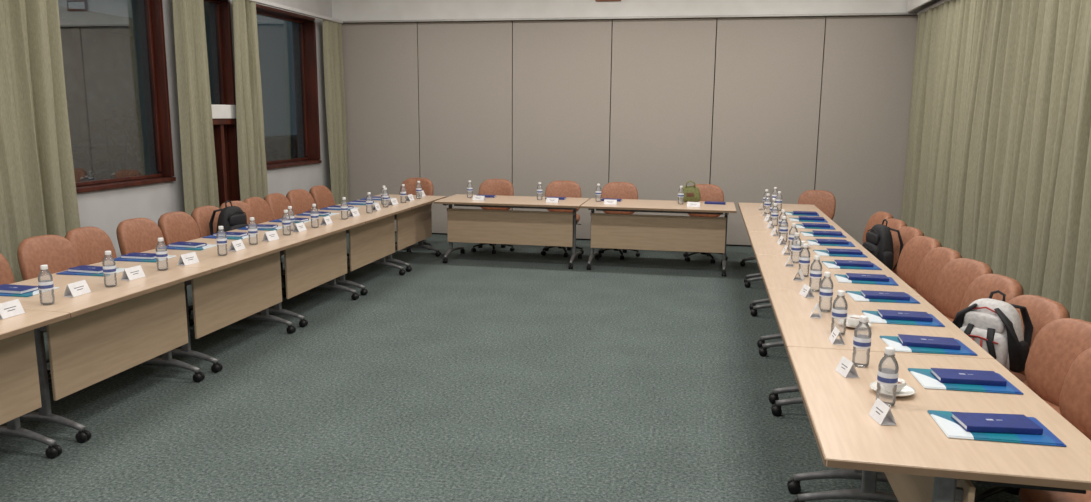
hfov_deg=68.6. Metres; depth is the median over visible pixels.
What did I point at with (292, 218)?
water bottle
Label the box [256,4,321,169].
window
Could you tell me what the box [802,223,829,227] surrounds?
notebook
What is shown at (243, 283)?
table
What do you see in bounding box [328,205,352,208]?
notebook
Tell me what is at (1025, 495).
office chair
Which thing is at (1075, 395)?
office chair
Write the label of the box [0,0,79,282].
curtain
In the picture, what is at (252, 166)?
curtain
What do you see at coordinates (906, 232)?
office chair
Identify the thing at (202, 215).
office chair
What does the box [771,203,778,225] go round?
water bottle
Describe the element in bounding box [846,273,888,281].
notebook
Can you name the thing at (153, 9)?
window
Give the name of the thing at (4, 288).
notebook
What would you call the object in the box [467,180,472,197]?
water bottle
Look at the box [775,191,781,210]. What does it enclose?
water bottle
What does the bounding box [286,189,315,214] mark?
office chair
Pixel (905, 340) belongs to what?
notebook
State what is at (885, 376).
water bottle
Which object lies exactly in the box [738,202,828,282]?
table
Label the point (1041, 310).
office chair
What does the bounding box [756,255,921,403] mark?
table
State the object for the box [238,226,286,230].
document folder
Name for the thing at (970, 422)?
notebook
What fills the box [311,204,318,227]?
water bottle
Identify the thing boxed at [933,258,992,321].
office chair
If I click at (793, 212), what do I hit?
notebook
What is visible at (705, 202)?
notebook
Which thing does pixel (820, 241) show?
notebook
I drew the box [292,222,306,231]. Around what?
name card
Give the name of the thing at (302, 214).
document folder
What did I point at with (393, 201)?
name card
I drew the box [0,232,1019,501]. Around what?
floor
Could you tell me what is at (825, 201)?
office chair
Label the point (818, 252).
document folder
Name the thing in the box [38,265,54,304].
water bottle
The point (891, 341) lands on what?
document folder
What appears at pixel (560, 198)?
notebook
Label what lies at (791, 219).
document folder
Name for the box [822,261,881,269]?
document folder
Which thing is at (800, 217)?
notebook
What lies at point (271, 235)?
name card
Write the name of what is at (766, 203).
water bottle
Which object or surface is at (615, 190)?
office chair
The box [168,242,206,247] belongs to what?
notebook
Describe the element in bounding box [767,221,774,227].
name card
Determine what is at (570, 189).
office chair
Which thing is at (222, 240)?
water bottle
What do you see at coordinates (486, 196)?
notebook
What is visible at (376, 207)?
name card
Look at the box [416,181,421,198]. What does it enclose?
water bottle
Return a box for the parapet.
[71,135,297,181]
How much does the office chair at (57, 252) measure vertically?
0.904 m
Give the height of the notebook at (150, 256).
0.021 m
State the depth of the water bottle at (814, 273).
4.66 m
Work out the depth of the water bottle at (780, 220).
6.91 m
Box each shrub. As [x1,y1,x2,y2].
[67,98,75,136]
[101,103,141,142]
[109,100,144,175]
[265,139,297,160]
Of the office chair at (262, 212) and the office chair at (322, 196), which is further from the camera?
the office chair at (322, 196)
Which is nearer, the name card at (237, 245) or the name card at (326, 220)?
the name card at (237, 245)
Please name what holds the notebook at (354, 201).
on the document folder at (349, 203)
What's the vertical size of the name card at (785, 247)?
0.060 m
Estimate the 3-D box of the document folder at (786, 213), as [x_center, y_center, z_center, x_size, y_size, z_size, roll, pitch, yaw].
[2.659,-0.385,8.311,0.345,0.007,0.235,3,10,15]
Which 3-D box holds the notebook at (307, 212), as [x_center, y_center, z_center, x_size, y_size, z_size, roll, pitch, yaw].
[-2.265,-0.376,7.922,0.235,0.021,0.126,4,10,18]
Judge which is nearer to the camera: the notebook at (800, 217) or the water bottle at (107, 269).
the water bottle at (107, 269)
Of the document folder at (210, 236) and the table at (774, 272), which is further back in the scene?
the document folder at (210, 236)
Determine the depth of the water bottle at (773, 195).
9.08 m
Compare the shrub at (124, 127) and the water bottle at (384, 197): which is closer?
the water bottle at (384, 197)
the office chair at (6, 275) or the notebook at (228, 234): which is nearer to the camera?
the office chair at (6, 275)
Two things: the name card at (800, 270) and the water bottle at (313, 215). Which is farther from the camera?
the water bottle at (313, 215)
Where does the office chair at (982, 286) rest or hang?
on the floor
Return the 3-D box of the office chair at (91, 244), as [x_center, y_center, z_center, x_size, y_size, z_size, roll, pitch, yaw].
[-3.139,0.281,5.868,0.618,0.904,0.471,2,10,10]
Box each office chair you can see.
[0,253,51,382]
[17,235,80,362]
[65,227,116,265]
[116,218,193,325]
[158,211,200,313]
[191,206,220,237]
[219,201,285,296]
[243,197,285,291]
[264,193,292,273]
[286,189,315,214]
[309,185,349,263]
[394,178,433,251]
[471,179,514,253]
[541,181,583,256]
[598,182,639,259]
[683,184,727,262]
[798,190,835,219]
[863,211,893,242]
[881,219,906,233]
[891,226,923,274]
[896,236,941,290]
[915,247,961,306]
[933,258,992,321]
[959,274,1023,310]
[974,318,1090,501]
[1007,295,1069,386]
[1019,488,1090,501]
[1059,348,1090,439]
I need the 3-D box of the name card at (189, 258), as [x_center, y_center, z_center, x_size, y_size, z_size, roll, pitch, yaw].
[-2.383,0.050,5.336,0.065,0.070,0.130,4,10,19]
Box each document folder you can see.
[0,287,58,296]
[56,268,125,275]
[110,255,175,261]
[158,244,216,249]
[202,235,255,239]
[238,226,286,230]
[269,219,314,222]
[297,213,338,216]
[320,207,358,210]
[343,202,377,204]
[784,212,818,215]
[789,218,827,222]
[796,224,835,229]
[801,232,845,237]
[807,240,854,246]
[813,250,866,256]
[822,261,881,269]
[835,274,898,285]
[845,291,919,303]
[862,310,944,326]
[879,336,976,355]
[908,368,1022,394]
[927,410,1066,446]
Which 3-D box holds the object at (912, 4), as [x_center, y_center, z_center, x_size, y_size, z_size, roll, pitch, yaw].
[3.116,-2.220,3.126,0.030,0.830,13.800,2,10,11]
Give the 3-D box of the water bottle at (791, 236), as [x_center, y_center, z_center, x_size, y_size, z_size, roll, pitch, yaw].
[1.870,-0.103,6.041,0.068,0.209,0.068,-8,13,-42]
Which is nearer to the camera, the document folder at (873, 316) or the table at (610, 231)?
the document folder at (873, 316)
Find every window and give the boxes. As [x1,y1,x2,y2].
[75,0,175,192]
[203,0,240,207]
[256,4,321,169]
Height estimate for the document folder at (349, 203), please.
0.007 m
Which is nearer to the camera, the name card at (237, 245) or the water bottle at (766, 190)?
the name card at (237, 245)
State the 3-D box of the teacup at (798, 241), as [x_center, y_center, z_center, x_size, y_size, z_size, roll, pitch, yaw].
[1.977,-0.052,6.210,0.158,0.048,0.158,1,10,1]
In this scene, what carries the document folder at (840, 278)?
on the table at (774, 272)
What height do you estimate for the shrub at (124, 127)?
2.187 m
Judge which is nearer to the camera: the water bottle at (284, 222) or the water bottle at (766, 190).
the water bottle at (284, 222)
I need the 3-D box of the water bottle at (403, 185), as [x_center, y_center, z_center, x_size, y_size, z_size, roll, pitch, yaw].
[-1.607,-0.649,9.042,0.068,0.209,0.068,-9,14,-44]
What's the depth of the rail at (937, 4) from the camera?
9.13 m
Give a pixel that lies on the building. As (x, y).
(98, 49)
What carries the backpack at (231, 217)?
on the office chair at (202, 215)
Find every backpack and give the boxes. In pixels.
[209,200,247,234]
[862,219,903,270]
[952,290,1032,372]
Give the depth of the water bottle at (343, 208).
7.61 m
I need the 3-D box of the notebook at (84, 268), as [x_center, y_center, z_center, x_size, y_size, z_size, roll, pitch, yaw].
[-2.858,0.116,5.030,0.235,0.021,0.126,3,10,14]
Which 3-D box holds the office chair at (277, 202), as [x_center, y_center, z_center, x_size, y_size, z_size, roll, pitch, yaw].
[-2.604,-0.147,8.387,0.618,0.904,0.471,2,10,11]
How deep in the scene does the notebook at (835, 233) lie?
6.83 m
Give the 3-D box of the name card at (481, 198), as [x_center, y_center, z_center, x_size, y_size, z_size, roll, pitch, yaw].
[-0.782,-0.623,9.386,0.143,0.053,0.059,3,10,17]
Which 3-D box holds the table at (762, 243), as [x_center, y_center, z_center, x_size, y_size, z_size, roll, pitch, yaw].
[2.087,0.307,6.466,0.856,0.739,1.206,2,10,11]
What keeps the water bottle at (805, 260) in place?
on the table at (774, 272)
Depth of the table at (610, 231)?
8.97 m
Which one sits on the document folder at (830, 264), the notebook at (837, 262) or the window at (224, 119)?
the notebook at (837, 262)
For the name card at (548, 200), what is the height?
0.053 m
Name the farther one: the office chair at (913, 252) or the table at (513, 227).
the table at (513, 227)
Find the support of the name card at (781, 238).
on the table at (762, 243)
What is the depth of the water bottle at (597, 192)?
9.31 m
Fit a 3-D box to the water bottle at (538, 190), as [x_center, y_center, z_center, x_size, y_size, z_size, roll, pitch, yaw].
[-0.069,-0.709,9.464,0.068,0.209,0.068,2,10,11]
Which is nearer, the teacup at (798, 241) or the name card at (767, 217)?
the teacup at (798, 241)
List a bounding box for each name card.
[0,299,24,318]
[63,280,90,296]
[121,265,145,280]
[177,252,198,265]
[228,239,245,250]
[262,230,278,240]
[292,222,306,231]
[320,216,332,224]
[348,208,359,216]
[371,203,380,210]
[389,198,397,204]
[405,194,413,200]
[417,190,425,196]
[472,195,484,200]
[546,198,558,202]
[604,199,616,204]
[687,202,699,206]
[764,214,772,221]
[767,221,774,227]
[771,228,778,235]
[777,236,785,244]
[782,245,790,254]
[785,256,793,266]
[793,269,803,280]
[799,284,814,297]
[810,303,821,318]
[828,326,844,344]
[835,356,858,377]
[868,398,896,424]
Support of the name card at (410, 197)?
on the table at (414, 225)
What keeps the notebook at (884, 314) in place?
on the document folder at (873, 316)
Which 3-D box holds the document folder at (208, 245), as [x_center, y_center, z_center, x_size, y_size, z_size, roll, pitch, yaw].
[-2.673,-0.033,5.991,0.345,0.007,0.235,2,10,9]
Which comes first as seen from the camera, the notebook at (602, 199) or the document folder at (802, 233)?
the document folder at (802, 233)
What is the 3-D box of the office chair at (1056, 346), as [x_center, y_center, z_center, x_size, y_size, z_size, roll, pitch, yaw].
[2.176,0.746,3.583,0.619,0.854,0.503,-1,10,-6]
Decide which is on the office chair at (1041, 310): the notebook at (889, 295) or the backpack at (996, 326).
the backpack at (996, 326)
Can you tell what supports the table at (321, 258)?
on the floor
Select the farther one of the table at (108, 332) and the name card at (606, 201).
the name card at (606, 201)
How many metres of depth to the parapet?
11.12 m
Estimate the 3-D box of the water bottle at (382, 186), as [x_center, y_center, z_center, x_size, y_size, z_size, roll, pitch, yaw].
[-1.786,-0.617,8.846,0.068,0.209,0.068,2,10,11]
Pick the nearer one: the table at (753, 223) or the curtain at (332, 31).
the table at (753, 223)
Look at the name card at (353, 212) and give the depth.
7.83 m
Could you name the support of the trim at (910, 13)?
attached to the wall
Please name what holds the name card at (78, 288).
on the table at (108, 332)
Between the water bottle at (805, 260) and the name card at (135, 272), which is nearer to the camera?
the name card at (135, 272)
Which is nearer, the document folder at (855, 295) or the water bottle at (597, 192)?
the document folder at (855, 295)
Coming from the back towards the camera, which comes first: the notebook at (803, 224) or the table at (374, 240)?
the table at (374, 240)
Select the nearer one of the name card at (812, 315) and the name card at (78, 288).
the name card at (812, 315)
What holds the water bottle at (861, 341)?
on the table at (920, 463)
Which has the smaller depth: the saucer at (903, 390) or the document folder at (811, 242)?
the saucer at (903, 390)
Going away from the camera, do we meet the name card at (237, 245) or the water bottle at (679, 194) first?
the name card at (237, 245)
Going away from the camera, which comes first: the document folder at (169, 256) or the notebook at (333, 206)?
the document folder at (169, 256)
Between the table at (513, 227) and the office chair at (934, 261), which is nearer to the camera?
the office chair at (934, 261)
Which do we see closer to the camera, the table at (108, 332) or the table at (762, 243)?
the table at (108, 332)
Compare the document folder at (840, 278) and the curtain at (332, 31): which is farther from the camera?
the curtain at (332, 31)
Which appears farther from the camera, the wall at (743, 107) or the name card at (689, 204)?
the wall at (743, 107)
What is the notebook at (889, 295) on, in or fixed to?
on the document folder at (855, 295)
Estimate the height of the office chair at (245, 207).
0.904 m
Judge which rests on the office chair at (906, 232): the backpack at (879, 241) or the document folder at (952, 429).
the backpack at (879, 241)
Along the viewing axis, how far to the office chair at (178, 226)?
6.73 m
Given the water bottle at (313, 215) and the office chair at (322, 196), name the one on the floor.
the office chair at (322, 196)
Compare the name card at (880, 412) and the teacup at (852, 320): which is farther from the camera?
the teacup at (852, 320)
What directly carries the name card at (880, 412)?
on the table at (920, 463)
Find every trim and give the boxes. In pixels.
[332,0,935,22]
[343,12,917,22]
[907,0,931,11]
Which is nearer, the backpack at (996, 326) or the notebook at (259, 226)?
the backpack at (996, 326)
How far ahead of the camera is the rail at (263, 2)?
10.01 m
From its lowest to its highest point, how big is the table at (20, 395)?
0.739 m
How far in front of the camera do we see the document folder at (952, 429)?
2.56 m
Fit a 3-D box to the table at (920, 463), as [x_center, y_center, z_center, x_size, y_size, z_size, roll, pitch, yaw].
[1.372,0.904,2.957,0.856,0.739,1.206,2,10,11]
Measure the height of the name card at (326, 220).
0.070 m
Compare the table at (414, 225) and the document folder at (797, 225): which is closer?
the document folder at (797, 225)
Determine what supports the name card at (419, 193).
on the table at (414, 225)
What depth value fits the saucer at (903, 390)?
2.95 m
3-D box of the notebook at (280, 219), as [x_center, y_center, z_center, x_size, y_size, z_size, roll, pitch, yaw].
[-2.338,-0.294,7.440,0.235,0.021,0.126,4,10,18]
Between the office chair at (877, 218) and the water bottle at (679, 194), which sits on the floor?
the office chair at (877, 218)
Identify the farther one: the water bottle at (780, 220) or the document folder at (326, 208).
the document folder at (326, 208)
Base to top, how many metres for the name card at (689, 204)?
0.053 m
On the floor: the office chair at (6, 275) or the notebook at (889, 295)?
the office chair at (6, 275)
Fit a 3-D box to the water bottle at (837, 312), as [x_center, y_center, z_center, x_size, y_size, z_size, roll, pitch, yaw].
[1.375,0.288,3.740,0.068,0.209,0.068,1,10,5]
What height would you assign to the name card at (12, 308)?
0.070 m
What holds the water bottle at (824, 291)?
on the table at (792, 311)
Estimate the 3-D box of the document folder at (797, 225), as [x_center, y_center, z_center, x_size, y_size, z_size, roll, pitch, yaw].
[2.475,-0.223,7.362,0.345,0.007,0.235,3,10,13]
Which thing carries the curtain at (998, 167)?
hanging from the rail at (937, 4)
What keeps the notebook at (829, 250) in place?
on the document folder at (818, 252)
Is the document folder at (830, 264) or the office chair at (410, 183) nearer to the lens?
the document folder at (830, 264)
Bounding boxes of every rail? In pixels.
[249,0,342,22]
[917,0,949,14]
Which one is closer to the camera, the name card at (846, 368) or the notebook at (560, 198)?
the name card at (846, 368)
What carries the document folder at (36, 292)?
on the table at (108, 332)
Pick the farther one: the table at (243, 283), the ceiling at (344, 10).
the ceiling at (344, 10)
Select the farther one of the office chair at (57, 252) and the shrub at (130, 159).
the shrub at (130, 159)
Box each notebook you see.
[0,284,38,293]
[68,265,102,273]
[121,253,155,259]
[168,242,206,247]
[213,232,247,236]
[246,224,277,228]
[279,217,308,221]
[303,211,330,214]
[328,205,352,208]
[350,200,373,203]
[367,196,389,198]
[476,195,495,197]
[545,197,566,199]
[601,198,621,201]
[704,201,725,204]
[792,211,816,214]
[798,216,824,220]
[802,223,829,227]
[812,230,842,235]
[816,239,848,243]
[826,248,862,254]
[834,260,872,266]
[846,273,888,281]
[861,290,909,299]
[878,309,932,321]
[898,334,960,349]
[930,368,1006,385]
[951,412,1042,434]
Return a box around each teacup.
[790,240,810,247]
[838,315,871,327]
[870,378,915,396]
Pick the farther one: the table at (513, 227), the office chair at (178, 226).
the table at (513, 227)
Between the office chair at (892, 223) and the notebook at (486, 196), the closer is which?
the office chair at (892, 223)
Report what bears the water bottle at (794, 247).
on the table at (774, 272)
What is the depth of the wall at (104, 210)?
8.11 m
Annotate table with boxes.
[0,263,212,442]
[0,310,69,458]
[99,238,302,372]
[227,219,365,326]
[294,205,410,295]
[339,194,445,271]
[434,194,589,268]
[580,198,736,275]
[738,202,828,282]
[742,215,848,309]
[748,231,877,347]
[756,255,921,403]
[767,289,993,494]
[787,346,1090,501]
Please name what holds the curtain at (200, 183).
hanging from the rail at (263, 2)
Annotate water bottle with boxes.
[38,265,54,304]
[102,251,116,286]
[156,238,167,270]
[216,226,226,255]
[248,217,257,244]
[282,210,290,234]
[286,206,294,230]
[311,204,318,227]
[341,197,347,218]
[366,192,372,212]
[381,186,386,204]
[382,188,388,206]
[400,184,405,202]
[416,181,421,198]
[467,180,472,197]
[537,182,542,199]
[595,184,600,201]
[678,186,683,203]
[763,189,768,208]
[764,194,770,213]
[770,198,776,219]
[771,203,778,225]
[772,187,777,205]
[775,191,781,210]
[778,210,786,233]
[779,216,787,241]
[788,223,797,250]
[791,233,800,262]
[798,244,809,276]
[809,255,821,291]
[819,272,832,311]
[831,290,847,334]
[852,315,871,366]
[876,347,898,406]
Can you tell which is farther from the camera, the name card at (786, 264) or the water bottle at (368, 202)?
the water bottle at (368, 202)
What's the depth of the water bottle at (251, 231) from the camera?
6.12 m
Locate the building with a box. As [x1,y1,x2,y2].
[58,6,141,145]
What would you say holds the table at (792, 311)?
on the floor
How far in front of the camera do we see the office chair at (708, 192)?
9.87 m
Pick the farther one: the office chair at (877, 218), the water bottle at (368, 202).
the water bottle at (368, 202)
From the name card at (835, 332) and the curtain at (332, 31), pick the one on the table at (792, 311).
the name card at (835, 332)
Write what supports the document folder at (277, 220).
on the table at (321, 258)
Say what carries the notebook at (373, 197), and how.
on the document folder
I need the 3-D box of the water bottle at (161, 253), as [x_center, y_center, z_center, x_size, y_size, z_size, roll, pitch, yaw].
[-2.450,0.019,5.106,0.068,0.209,0.068,0,10,-5]
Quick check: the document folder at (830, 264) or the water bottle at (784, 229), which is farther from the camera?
the water bottle at (784, 229)
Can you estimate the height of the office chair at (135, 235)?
0.904 m
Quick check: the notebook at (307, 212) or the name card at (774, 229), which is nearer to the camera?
the name card at (774, 229)
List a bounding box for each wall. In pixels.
[77,0,331,257]
[341,15,917,245]
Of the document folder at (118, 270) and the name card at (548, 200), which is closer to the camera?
the document folder at (118, 270)
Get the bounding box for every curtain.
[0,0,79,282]
[172,0,218,215]
[232,0,267,200]
[322,20,347,204]
[900,0,1090,321]
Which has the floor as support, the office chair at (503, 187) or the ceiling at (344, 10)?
the office chair at (503, 187)
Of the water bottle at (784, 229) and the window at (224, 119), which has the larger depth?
the window at (224, 119)
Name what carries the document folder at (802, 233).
on the table at (762, 243)
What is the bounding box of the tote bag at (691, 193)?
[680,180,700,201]
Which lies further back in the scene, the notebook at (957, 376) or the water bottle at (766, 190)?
the water bottle at (766, 190)
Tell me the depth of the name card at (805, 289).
4.54 m

